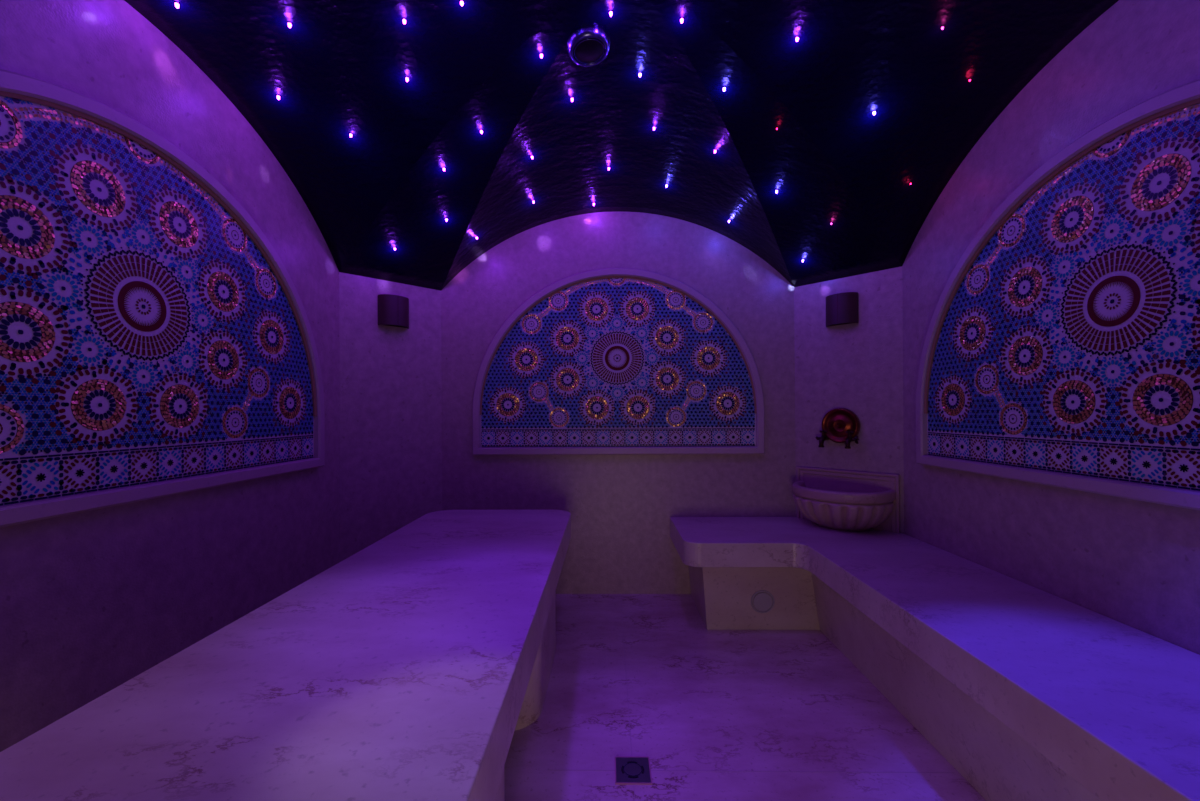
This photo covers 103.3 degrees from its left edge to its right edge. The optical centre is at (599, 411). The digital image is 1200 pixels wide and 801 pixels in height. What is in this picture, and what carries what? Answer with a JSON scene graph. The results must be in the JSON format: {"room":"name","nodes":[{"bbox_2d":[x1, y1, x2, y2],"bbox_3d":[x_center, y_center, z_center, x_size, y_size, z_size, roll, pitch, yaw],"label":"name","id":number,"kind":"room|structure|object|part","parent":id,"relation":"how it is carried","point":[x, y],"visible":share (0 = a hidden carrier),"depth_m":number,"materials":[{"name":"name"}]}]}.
{"room":"spa","nodes":[
{"label":"spa","id":0,"kind":"room"},
{"bbox_2d":[0,0,339,751],"bbox_3d":[-1.498,-0.050,1.514,0.100,2.415,2.190,0,0,1],"label":"wall","id":1,"kind":"structure","parent":0,"point":[91,601],"depth_m":1.54,"materials":[{"name":"stone"}]},
{"bbox_2d":[0,69,324,527],"bbox_3d":[-1.428,-0.307,1.494,0.042,1.166,1.826,0,0,1],"label":"mosaic panel","id":2,"kind":"object","parent":1,"relation":"attached to","point":[155,342],"visible":1,"depth_m":1.44,"materials":[{"name":"multicoloured tile"}]},
{"bbox_2d":[339,272,441,561],"bbox_3d":[-1.251,0.197,2.848,0.589,1.925,0.100,0,0,-44],"label":"wall","id":3,"kind":"structure","parent":0,"point":[391,376],"depth_m":2.78,"materials":[{"name":"stone"}]},
{"bbox_2d":[378,294,408,328],"bbox_3d":[-1.198,-0.586,2.783,0.176,0.174,0.075,0,0,-44],"label":"wall lamp","id":4,"kind":"object","parent":3,"relation":"attached to","point":[393,310],"visible":1,"depth_m":2.74,"materials":[{"name":"brown wood"}]},
{"bbox_2d":[441,212,795,593],"bbox_3d":[0.110,-0.055,3.049,2.229,2.415,0.100,0,0,1],"label":"wall","id":5,"kind":"structure","parent":0,"point":[621,507],"depth_m":3.00,"materials":[{"name":"stone"}]},
{"bbox_2d":[472,268,764,454],"bbox_3d":[0.108,-0.312,2.978,1.826,1.166,0.042,0,0,1],"label":"mosaic panel","id":6,"kind":"object","parent":5,"relation":"attached to","point":[608,361],"visible":1,"depth_m":2.98,"materials":[{"name":"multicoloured tile"}]},
{"bbox_2d":[124,0,1118,290],"bbox_3d":[0.078,-1.124,1.492,3.088,0.695,3.044,0,0,1],"label":"ceiling","id":7,"kind":"structure","parent":0,"point":[341,67],"depth_m":1.99,"materials":[{"name":"black paint"}]},
{"bbox_2d":[566,25,610,66],"bbox_3d":[-0.044,-1.385,1.804,0.168,0.062,0.170,0,0,17],"label":"ceiling vent","id":8,"kind":"object","parent":7,"relation":"in","point":[588,45],"visible":1,"depth_m":1.78,"materials":[{"name":"silver metal"}]},
{"bbox_2d":[504,594,985,800],"bbox_3d":[0.085,1.198,1.096,3.304,0.100,4.040,0,0,1],"label":"floor","id":9,"kind":"structure","parent":0,"point":[702,702],"depth_m":1.75,"materials":[{"name":"stone"}]},
{"bbox_2d":[0,510,570,800],"bbox_3d":[-0.589,0.863,1.496,0.819,0.580,2.577,0,0,1],"label":"slab","id":10,"kind":"object","parent":9,"relation":"on","point":[408,668],"visible":1,"depth_m":0.97,"materials":[{"name":"stone"}]},
{"bbox_2d":[620,594,634,797],"bbox_3d":[0.105,1.148,1.486,0.002,0.001,3.020,0,0,1],"label":"trim","id":11,"kind":"structure","parent":9,"relation":"on","point":[620,594],"depth_m":1.92,"materials":[{"name":"brown"}]},
{"bbox_2d":[614,756,651,784],"bbox_3d":[0.105,1.146,1.519,0.115,0.005,0.115,0,0,1],"label":"floor drain","id":12,"kind":"object","parent":9,"relation":"on","point":[629,770],"visible":1,"depth_m":1.51,"materials":[{"name":"black"}]},
{"bbox_2d":[569,770,953,772],"bbox_3d":[0.476,1.147,1.512,1.290,0.001,0.002,0,0,1],"label":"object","id":13,"kind":"structure","parent":9,"relation":"on","point":[569,770],"depth_m":1.51,"materials":[{"name":"brown"}]},
{"bbox_2d":[670,517,1199,800],"bbox_3d":[1.020,0.901,1.678,1.204,0.486,2.602,0,0,1],"label":"bench","id":14,"kind":"object","parent":9,"relation":"on","point":[1029,693],"depth_m":1.46,"materials":[{"name":"stone"}]},
{"bbox_3d":[0.851,0.995,2.481,0.124,0.124,0.016,0,0,1],"label":"inspection cap","id":15,"kind":"part","parent":14,"relation":"part of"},
{"bbox_2d":[792,467,899,533],"bbox_3d":[1.322,0.501,2.658,0.305,0.315,0.549,0,0,-44],"label":"basin","id":16,"kind":"object","parent":14,"relation":"on","point":[844,500],"visible":1,"depth_m":2.59,"materials":[{"name":"stone"}]},
{"bbox_3d":[1.316,0.570,2.656,0.278,0.177,0.521,0,0,-44],"label":"fluted bowl","id":17,"kind":"part","parent":16,"relation":"part of","materials":[{"name":"stone"}]},
{"bbox_2d":[794,266,903,533],"bbox_3d":[1.466,0.182,2.804,0.100,1.925,0.588,0,0,-44],"label":"wall","id":18,"kind":"structure","parent":0,"point":[855,367],"depth_m":2.72,"materials":[{"name":"stone"}]},
{"bbox_2d":[815,408,860,448],"bbox_3d":[1.372,0.095,2.755,0.104,0.230,0.238,0,0,-44],"label":"tap","id":19,"kind":"object","parent":18,"relation":"attached to","point":[839,425],"visible":1,"depth_m":2.76,"materials":[{"name":"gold metal"}]},
{"bbox_3d":[1.319,0.131,2.804,0.037,0.036,0.037,0,0,1],"label":"cross handle","id":20,"kind":"part","parent":19,"relation":"part of","materials":[{"name":"brown metal"}]},
{"bbox_3d":[1.323,0.173,2.808,0.101,0.057,0.030,0,0,-44],"label":"spout","id":21,"kind":"part","parent":19,"relation":"part of","materials":[{"name":"brown metal"}]},
{"bbox_3d":[1.424,0.172,2.704,0.101,0.057,0.030,0,0,-44],"label":"spout","id":22,"kind":"part","parent":19,"relation":"part of","materials":[{"name":"brown metal"}]},
{"bbox_3d":[1.420,0.130,2.701,0.037,0.036,0.037,0,0,1],"label":"cross handle","id":23,"kind":"part","parent":19,"relation":"part of","materials":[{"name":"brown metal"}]},
{"bbox_3d":[1.441,0.160,2.680,0.044,0.046,0.035,0,0,-44],"label":"handle","id":24,"kind":"part","parent":19,"relation":"part of","materials":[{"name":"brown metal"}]},
{"bbox_2d":[826,292,858,326],"bbox_3d":[1.391,-0.590,2.753,0.075,0.174,0.176,0,0,-44],"label":"wall lamp","id":25,"kind":"object","parent":18,"relation":"attached to","point":[841,308],"visible":1,"depth_m":2.71,"materials":[{"name":"brown wood"}]},
{"bbox_2d":[902,0,1199,654],"bbox_3d":[1.666,-0.067,1.464,0.100,2.415,2.190,0,0,1],"label":"wall","id":26,"kind":"structure","parent":0,"point":[1135,564],"depth_m":1.66,"materials":[{"name":"stone"}]},
{"bbox_2d":[916,79,1199,510],"bbox_3d":[1.594,-0.321,1.485,0.042,1.166,1.826,0,0,1],"label":"mosaic panel","id":27,"kind":"object","parent":26,"relation":"attached to","point":[1061,348],"visible":1,"depth_m":1.56,"materials":[{"name":"multicoloured tile"}]}
]}

